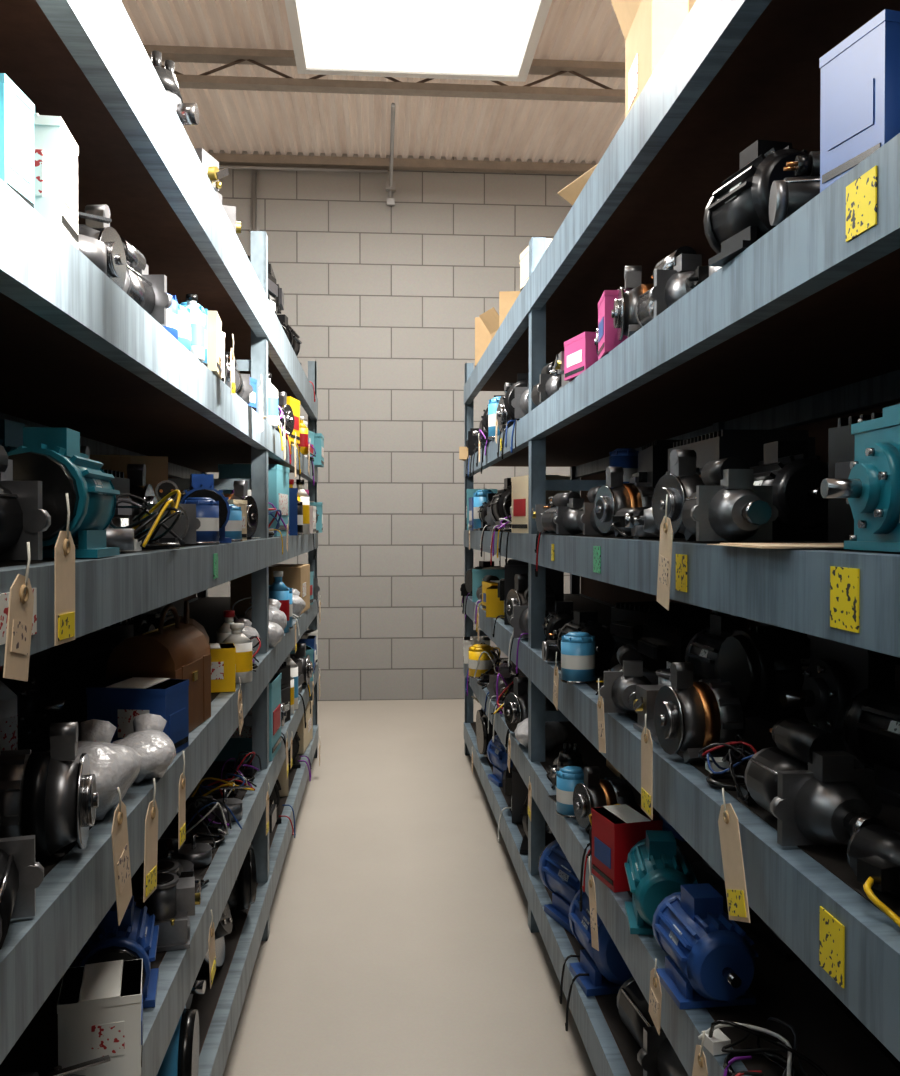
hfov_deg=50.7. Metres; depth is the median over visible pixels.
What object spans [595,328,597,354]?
alternator
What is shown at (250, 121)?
ceiling
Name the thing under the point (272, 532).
harness
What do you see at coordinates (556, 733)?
bag
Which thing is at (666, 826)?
motor
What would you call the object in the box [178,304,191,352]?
filter
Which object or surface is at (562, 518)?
motor
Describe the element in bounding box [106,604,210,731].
tool bag
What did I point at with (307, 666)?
alternator
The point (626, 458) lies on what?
filter
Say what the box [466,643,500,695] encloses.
harness
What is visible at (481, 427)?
motor
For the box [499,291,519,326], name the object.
cardboard box
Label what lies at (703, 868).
motor
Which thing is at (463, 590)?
control unit
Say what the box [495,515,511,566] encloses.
harness
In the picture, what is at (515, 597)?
alternator
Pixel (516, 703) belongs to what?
alternator
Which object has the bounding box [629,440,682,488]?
control unit
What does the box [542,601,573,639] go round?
motor
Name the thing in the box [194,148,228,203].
carburetor
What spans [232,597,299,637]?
harness
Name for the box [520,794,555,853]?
motor
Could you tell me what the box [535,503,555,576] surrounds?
motor
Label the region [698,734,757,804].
harness
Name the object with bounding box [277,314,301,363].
motor
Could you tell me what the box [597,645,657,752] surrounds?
motor
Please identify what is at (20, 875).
motor
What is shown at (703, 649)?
motor
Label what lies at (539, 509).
carburetor
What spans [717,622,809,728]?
motor
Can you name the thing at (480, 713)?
motor
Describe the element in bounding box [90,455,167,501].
cardboard box
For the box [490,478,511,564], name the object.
motor
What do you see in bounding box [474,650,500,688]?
harness
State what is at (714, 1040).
harness
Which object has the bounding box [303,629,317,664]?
carton
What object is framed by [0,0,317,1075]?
shelving unit
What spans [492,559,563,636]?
control unit
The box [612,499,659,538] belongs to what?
motor
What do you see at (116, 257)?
alternator
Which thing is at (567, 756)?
ignition distributor
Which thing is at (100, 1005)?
open box
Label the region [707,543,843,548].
cardboard sheet
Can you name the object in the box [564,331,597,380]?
carton
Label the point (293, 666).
plastic bottle
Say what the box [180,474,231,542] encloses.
motor
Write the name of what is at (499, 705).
harness
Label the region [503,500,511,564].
harness
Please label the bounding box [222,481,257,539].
alternator
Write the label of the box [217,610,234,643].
plastic bottle
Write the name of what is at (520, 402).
motor
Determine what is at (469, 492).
carton
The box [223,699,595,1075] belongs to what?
floor
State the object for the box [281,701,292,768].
alternator
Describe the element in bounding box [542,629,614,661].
motor
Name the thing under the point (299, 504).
filter
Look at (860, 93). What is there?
box
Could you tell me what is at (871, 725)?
motor
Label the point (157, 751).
bag
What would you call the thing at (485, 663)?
filter
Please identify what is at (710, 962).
motor
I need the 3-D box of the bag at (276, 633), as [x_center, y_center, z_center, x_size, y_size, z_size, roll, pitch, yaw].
[-0.543,0.258,2.730,0.134,0.101,0.178,0,1,-4]
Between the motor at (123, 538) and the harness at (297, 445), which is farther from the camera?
the harness at (297, 445)
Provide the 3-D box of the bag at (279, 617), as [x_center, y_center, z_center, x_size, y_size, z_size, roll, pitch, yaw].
[-0.569,0.248,2.926,0.129,0.116,0.186,0,1,-4]
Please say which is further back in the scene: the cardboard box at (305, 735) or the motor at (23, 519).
the cardboard box at (305, 735)
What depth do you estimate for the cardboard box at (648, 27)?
1.62 m
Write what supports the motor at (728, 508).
on the shelving unit at (799, 330)
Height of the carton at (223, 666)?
0.092 m
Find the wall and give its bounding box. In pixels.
[196,150,595,700]
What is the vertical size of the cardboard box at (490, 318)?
0.178 m
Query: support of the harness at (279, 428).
on the shelving unit at (78, 353)
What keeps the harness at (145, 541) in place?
on the shelving unit at (78, 353)
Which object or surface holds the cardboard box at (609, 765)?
on the shelving unit at (799, 330)
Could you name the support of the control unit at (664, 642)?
on the shelving unit at (799, 330)
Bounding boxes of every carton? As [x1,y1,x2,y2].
[0,73,34,208]
[34,113,78,248]
[207,310,234,394]
[209,643,235,692]
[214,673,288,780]
[218,463,289,535]
[221,332,224,382]
[227,499,246,540]
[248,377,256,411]
[283,396,299,443]
[289,488,297,534]
[290,645,313,680]
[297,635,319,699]
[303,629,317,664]
[308,430,313,463]
[310,502,322,532]
[310,506,315,532]
[310,572,313,604]
[314,433,323,466]
[464,636,489,663]
[466,489,497,529]
[469,497,473,529]
[472,567,504,601]
[477,580,499,640]
[486,586,503,617]
[511,475,569,532]
[520,238,551,291]
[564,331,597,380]
[588,804,662,950]
[598,289,627,359]
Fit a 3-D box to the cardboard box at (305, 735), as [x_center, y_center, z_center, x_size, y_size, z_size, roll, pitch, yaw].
[-0.760,0.877,4.166,0.374,0.275,0.320,0,1,-4]
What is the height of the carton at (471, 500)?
0.147 m
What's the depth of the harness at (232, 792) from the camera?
2.29 m
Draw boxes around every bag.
[48,719,157,902]
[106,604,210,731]
[112,713,185,848]
[157,600,243,735]
[234,618,259,659]
[243,598,286,629]
[251,610,283,646]
[292,588,305,617]
[507,718,568,772]
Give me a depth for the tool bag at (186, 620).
1.84 m
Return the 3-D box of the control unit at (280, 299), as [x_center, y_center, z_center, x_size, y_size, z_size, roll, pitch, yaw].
[-0.644,-0.762,3.051,0.217,0.217,0.268,0,1,-4]
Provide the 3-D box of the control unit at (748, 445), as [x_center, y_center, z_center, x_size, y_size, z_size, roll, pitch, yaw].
[0.556,-0.102,1.887,0.213,0.199,0.351,0,1,-4]
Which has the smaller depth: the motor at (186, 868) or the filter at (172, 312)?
the filter at (172, 312)
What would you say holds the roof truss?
attached to the ceiling
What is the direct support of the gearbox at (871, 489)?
on the shelving unit at (799, 330)
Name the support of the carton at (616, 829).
on the shelving unit at (799, 330)
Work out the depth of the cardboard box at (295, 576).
3.65 m
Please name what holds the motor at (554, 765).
on the shelving unit at (799, 330)
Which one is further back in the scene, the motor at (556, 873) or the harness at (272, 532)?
the harness at (272, 532)
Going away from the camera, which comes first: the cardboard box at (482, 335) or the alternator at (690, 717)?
the alternator at (690, 717)
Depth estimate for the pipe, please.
5.99 m
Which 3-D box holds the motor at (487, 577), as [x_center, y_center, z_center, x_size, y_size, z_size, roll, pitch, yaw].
[0.173,0.271,3.968,0.144,0.227,0.279,0,1,-4]
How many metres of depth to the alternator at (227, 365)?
1.97 m
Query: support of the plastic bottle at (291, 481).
on the shelving unit at (78, 353)
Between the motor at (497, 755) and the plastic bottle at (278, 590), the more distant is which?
the motor at (497, 755)
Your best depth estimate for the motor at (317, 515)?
4.26 m
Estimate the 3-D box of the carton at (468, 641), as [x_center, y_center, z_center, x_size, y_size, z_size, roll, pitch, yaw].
[0.128,0.535,4.540,0.126,0.113,0.138,0,1,1]
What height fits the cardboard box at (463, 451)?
0.061 m
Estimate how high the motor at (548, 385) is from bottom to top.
0.111 m
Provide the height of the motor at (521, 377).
0.283 m
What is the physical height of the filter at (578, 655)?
0.166 m
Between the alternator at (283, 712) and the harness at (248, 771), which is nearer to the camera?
the harness at (248, 771)
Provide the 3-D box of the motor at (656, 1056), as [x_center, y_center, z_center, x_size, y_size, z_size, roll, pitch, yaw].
[0.399,0.865,1.667,0.160,0.161,0.343,0,1,-4]
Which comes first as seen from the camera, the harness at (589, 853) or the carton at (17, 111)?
the carton at (17, 111)
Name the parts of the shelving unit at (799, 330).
panel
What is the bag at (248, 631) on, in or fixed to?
on the shelving unit at (78, 353)
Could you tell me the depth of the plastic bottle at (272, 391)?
2.65 m
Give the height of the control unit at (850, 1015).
0.176 m
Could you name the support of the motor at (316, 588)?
on the shelving unit at (78, 353)
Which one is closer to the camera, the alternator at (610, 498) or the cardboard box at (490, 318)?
the alternator at (610, 498)
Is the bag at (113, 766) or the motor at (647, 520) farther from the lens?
the motor at (647, 520)
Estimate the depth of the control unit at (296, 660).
3.65 m
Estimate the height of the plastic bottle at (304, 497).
0.210 m
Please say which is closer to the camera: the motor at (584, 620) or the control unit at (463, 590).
the motor at (584, 620)
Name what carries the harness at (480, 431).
on the shelving unit at (799, 330)
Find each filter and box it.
[163,293,177,339]
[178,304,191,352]
[179,302,207,366]
[179,497,219,543]
[225,504,241,541]
[269,585,292,628]
[297,500,302,534]
[468,644,493,678]
[469,490,492,549]
[488,396,500,439]
[553,632,595,710]
[556,766,585,817]
[609,448,637,483]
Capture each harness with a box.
[110,490,184,550]
[184,797,241,849]
[191,773,268,835]
[213,751,261,786]
[231,490,289,554]
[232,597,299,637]
[249,636,260,671]
[274,406,289,450]
[293,444,300,479]
[306,442,315,485]
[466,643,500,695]
[474,429,487,466]
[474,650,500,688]
[491,673,525,742]
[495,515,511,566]
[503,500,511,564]
[579,804,620,911]
[692,1017,827,1075]
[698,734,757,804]
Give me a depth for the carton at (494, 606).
3.48 m
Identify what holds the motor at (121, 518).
on the shelving unit at (78, 353)
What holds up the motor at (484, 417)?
on the shelving unit at (799, 330)
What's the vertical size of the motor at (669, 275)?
0.113 m
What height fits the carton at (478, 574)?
0.147 m
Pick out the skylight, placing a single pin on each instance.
(492, 40)
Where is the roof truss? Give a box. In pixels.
[143,45,624,102]
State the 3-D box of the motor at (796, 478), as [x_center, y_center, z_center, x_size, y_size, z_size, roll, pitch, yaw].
[0.548,-0.076,1.531,0.130,0.158,0.242,0,1,-4]
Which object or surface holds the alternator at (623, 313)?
on the shelving unit at (799, 330)
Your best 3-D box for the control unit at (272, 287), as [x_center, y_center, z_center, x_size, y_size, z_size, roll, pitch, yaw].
[-0.628,-0.719,2.756,0.251,0.140,0.276,0,1,7]
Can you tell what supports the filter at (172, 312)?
on the shelving unit at (78, 353)
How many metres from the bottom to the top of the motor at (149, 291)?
0.109 m
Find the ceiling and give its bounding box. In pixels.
[121,0,624,163]
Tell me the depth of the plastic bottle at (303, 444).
3.70 m
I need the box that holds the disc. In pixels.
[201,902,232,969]
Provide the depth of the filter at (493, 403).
3.41 m
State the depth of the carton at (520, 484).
2.73 m
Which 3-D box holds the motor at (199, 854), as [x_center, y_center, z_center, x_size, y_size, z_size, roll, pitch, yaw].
[-0.524,0.605,1.835,0.153,0.058,0.098,0,1,-4]
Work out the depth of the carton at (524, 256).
2.79 m
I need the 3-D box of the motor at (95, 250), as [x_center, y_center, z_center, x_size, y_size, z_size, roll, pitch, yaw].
[-0.455,-0.325,1.037,0.151,0.069,0.125,0,1,-4]
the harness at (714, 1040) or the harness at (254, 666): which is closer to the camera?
the harness at (714, 1040)
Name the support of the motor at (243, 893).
on the shelving unit at (78, 353)
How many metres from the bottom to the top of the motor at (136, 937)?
0.132 m
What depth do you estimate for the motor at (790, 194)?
0.98 m
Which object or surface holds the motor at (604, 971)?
on the shelving unit at (799, 330)
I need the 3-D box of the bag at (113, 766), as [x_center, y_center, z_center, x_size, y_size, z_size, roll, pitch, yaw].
[-0.427,0.326,1.141,0.149,0.198,0.178,0,1,-4]
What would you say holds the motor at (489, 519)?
on the shelving unit at (799, 330)
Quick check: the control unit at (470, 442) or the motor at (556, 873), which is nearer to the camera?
the motor at (556, 873)
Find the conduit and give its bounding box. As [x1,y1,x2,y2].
[386,103,394,205]
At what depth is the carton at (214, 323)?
1.70 m
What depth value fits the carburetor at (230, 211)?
2.12 m
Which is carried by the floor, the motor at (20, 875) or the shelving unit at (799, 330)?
the shelving unit at (799, 330)
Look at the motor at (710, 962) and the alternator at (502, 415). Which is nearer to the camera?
the motor at (710, 962)
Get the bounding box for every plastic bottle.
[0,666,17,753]
[185,294,204,361]
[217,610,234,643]
[222,623,251,683]
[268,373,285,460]
[269,571,296,652]
[284,652,297,709]
[286,663,293,714]
[289,479,299,501]
[296,479,309,533]
[299,416,309,472]
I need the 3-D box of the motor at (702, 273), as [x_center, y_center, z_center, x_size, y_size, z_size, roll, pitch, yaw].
[0.372,-0.363,1.278,0.121,0.069,0.159,0,1,-4]
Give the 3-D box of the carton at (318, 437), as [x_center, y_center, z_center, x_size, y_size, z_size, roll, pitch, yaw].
[-0.694,-0.412,4.457,0.195,0.148,0.188,0,1,-4]
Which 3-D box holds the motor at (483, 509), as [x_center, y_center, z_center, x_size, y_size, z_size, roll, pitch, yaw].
[0.181,-0.108,3.949,0.126,0.155,0.224,0,1,-4]
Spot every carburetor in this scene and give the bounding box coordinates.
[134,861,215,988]
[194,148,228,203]
[222,205,241,232]
[532,496,555,533]
[554,351,569,389]
[633,668,707,743]
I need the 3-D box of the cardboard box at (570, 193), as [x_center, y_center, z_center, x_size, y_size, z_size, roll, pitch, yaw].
[0.424,-0.784,2.244,0.280,0.144,0.200,0,1,-20]
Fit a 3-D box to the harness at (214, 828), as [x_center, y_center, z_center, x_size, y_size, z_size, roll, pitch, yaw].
[-0.502,0.585,1.972,0.089,0.094,0.165,0,1,19]
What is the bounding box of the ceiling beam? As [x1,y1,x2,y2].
[209,153,596,174]
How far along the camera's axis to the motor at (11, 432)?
1.39 m
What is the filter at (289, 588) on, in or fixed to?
on the shelving unit at (78, 353)
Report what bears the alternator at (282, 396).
on the shelving unit at (78, 353)
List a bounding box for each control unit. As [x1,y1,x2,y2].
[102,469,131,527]
[132,598,183,628]
[247,256,277,313]
[251,798,276,843]
[268,262,283,315]
[276,662,290,722]
[290,657,305,727]
[460,583,471,613]
[465,428,478,480]
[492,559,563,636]
[498,763,527,842]
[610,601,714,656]
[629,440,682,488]
[638,618,709,671]
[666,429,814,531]
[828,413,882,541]
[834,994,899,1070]
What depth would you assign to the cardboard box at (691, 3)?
1.30 m
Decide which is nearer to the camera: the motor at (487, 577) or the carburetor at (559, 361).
the carburetor at (559, 361)
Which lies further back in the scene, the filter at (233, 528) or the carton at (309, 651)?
the carton at (309, 651)
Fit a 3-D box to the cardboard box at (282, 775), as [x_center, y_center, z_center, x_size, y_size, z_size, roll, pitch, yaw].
[-0.741,0.836,3.486,0.252,0.169,0.280,0,1,-19]
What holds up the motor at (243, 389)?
on the shelving unit at (78, 353)
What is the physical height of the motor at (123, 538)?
0.060 m
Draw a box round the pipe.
[219,165,387,230]
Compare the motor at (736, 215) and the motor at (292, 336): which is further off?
the motor at (292, 336)
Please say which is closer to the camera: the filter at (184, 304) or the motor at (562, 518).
the filter at (184, 304)
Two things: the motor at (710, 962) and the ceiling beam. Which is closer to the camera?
the motor at (710, 962)
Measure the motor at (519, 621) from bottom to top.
0.257 m
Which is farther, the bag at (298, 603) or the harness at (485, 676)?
the harness at (485, 676)
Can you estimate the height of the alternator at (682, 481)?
0.136 m
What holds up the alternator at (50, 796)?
on the shelving unit at (78, 353)
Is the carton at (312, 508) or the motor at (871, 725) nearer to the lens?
the motor at (871, 725)
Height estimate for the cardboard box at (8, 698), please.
0.159 m
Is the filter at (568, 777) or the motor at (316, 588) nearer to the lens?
the filter at (568, 777)
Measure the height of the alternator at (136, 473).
0.169 m
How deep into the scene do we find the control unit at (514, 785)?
3.09 m
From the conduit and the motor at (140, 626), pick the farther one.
the conduit
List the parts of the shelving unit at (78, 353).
panel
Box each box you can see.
[57,959,142,1075]
[86,677,188,752]
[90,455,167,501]
[230,564,309,614]
[278,758,287,796]
[297,701,319,765]
[459,447,470,460]
[475,317,489,366]
[479,307,498,341]
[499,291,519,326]
[557,164,597,204]
[606,759,625,779]
[611,0,687,117]
[688,0,696,13]
[819,9,899,192]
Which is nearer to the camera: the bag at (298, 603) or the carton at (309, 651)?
the bag at (298, 603)
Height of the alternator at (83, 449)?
0.172 m
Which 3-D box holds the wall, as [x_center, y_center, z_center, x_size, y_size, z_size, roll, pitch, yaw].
[-0.458,-0.730,6.204,5.800,3.550,0.200,0,1,-4]
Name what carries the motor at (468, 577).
on the shelving unit at (799, 330)
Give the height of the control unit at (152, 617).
0.204 m
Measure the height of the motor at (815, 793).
0.217 m
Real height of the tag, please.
0.189 m
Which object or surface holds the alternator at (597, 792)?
on the shelving unit at (799, 330)
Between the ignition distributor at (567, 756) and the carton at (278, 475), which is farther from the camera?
the carton at (278, 475)
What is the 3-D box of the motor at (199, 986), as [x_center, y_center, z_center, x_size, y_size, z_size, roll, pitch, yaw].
[-0.589,0.835,1.792,0.253,0.218,0.176,0,1,1]
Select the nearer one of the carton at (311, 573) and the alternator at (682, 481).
the alternator at (682, 481)
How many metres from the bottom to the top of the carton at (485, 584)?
0.234 m
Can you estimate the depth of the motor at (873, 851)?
0.85 m
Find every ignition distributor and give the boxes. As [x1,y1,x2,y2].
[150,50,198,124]
[548,743,584,802]
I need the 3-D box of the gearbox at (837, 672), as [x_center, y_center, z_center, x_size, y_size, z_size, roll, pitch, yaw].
[0.612,0.214,1.398,0.240,0.210,0.194,0,1,-4]
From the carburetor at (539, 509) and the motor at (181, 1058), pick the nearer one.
the motor at (181, 1058)
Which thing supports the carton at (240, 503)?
on the shelving unit at (78, 353)
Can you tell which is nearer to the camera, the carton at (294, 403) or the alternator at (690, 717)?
the alternator at (690, 717)
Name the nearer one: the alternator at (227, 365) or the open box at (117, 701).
the open box at (117, 701)
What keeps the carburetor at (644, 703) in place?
on the shelving unit at (799, 330)
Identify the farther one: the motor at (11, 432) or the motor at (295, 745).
the motor at (295, 745)
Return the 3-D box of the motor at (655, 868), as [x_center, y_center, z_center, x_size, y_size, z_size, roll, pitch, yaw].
[0.348,0.563,1.557,0.111,0.138,0.218,0,1,6]
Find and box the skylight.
[285,0,551,81]
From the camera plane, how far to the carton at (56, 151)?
0.89 m
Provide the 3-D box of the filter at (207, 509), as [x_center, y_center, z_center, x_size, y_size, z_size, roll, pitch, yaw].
[-0.468,-0.032,1.770,0.074,0.086,0.074,0,1,-4]
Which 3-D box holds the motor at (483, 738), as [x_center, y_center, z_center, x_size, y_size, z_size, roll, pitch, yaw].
[0.254,0.835,3.925,0.321,0.286,0.189,0,1,-10]
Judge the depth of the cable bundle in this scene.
2.10 m
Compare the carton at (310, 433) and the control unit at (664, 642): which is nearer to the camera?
the control unit at (664, 642)
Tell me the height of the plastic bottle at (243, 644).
0.127 m
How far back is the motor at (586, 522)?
2.00 m
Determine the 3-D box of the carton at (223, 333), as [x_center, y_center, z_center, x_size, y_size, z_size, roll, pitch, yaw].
[-0.500,-0.357,1.867,0.088,0.109,0.086,0,1,11]
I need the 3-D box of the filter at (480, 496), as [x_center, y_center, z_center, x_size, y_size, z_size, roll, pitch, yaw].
[0.137,-0.078,4.109,0.117,0.259,0.094,0,1,-4]
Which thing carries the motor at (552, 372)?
on the shelving unit at (799, 330)
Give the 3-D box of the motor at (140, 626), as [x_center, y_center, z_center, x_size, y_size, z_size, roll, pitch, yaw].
[-0.761,0.232,2.037,0.239,0.171,0.141,0,1,-4]
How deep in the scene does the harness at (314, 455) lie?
4.06 m
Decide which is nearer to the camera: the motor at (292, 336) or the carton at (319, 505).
the motor at (292, 336)
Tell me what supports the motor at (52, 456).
on the shelving unit at (78, 353)
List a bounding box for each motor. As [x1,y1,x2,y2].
[0,419,24,452]
[0,444,74,645]
[0,819,43,949]
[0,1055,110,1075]
[7,427,119,557]
[44,506,146,549]
[74,895,158,1007]
[78,212,111,274]
[120,236,171,325]
[127,618,154,635]
[135,480,200,543]
[139,839,208,889]
[143,832,218,867]
[157,1005,199,1075]
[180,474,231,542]
[186,980,205,1008]
[225,352,262,431]
[227,844,256,930]
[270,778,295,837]
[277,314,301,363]
[288,731,311,780]
[310,505,318,559]
[313,578,320,620]
[465,561,498,619]
[469,420,485,475]
[471,715,496,773]
[473,575,498,631]
[476,708,485,725]
[478,395,504,473]
[478,493,496,530]
[480,507,495,556]
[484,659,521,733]
[487,735,512,786]
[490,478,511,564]
[495,373,528,458]
[508,588,554,673]
[510,375,528,452]
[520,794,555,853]
[528,757,586,820]
[531,361,559,405]
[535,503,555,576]
[538,840,579,934]
[541,492,583,534]
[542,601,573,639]
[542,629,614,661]
[550,370,561,386]
[557,610,616,673]
[559,888,632,1030]
[577,485,614,535]
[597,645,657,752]
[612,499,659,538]
[617,977,687,1075]
[624,830,697,934]
[625,507,684,537]
[636,246,701,326]
[649,883,757,1035]
[656,456,777,610]
[659,814,684,841]
[685,266,720,288]
[685,614,745,678]
[691,858,724,887]
[703,140,807,266]
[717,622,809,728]
[718,718,886,922]
[750,441,827,539]
[769,151,819,225]
[843,665,899,807]
[847,824,899,926]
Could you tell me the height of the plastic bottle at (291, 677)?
0.177 m
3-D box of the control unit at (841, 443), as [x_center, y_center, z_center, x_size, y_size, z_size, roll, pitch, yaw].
[0.634,-0.079,1.216,0.203,0.171,0.316,0,1,-17]
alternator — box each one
[0,722,131,925]
[78,204,126,288]
[80,446,89,458]
[127,464,157,538]
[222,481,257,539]
[225,354,229,385]
[278,392,295,476]
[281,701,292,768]
[290,643,313,713]
[497,383,513,432]
[504,676,556,752]
[505,574,557,625]
[573,766,634,827]
[594,467,654,536]
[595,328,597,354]
[611,265,653,340]
[641,662,744,819]
[652,449,704,540]
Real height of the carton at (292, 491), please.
0.164 m
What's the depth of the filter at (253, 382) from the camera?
2.35 m
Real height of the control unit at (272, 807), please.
0.218 m
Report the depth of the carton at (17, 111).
0.83 m
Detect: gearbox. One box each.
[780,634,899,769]
[820,404,899,551]
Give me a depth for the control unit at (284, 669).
3.16 m
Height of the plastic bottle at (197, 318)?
0.109 m
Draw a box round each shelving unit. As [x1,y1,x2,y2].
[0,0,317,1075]
[464,0,899,1075]
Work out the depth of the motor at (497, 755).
3.57 m
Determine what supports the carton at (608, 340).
on the shelving unit at (799, 330)
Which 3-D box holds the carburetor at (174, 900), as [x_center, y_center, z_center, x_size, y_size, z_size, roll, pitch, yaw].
[-0.458,0.632,1.532,0.158,0.191,0.134,0,1,-16]

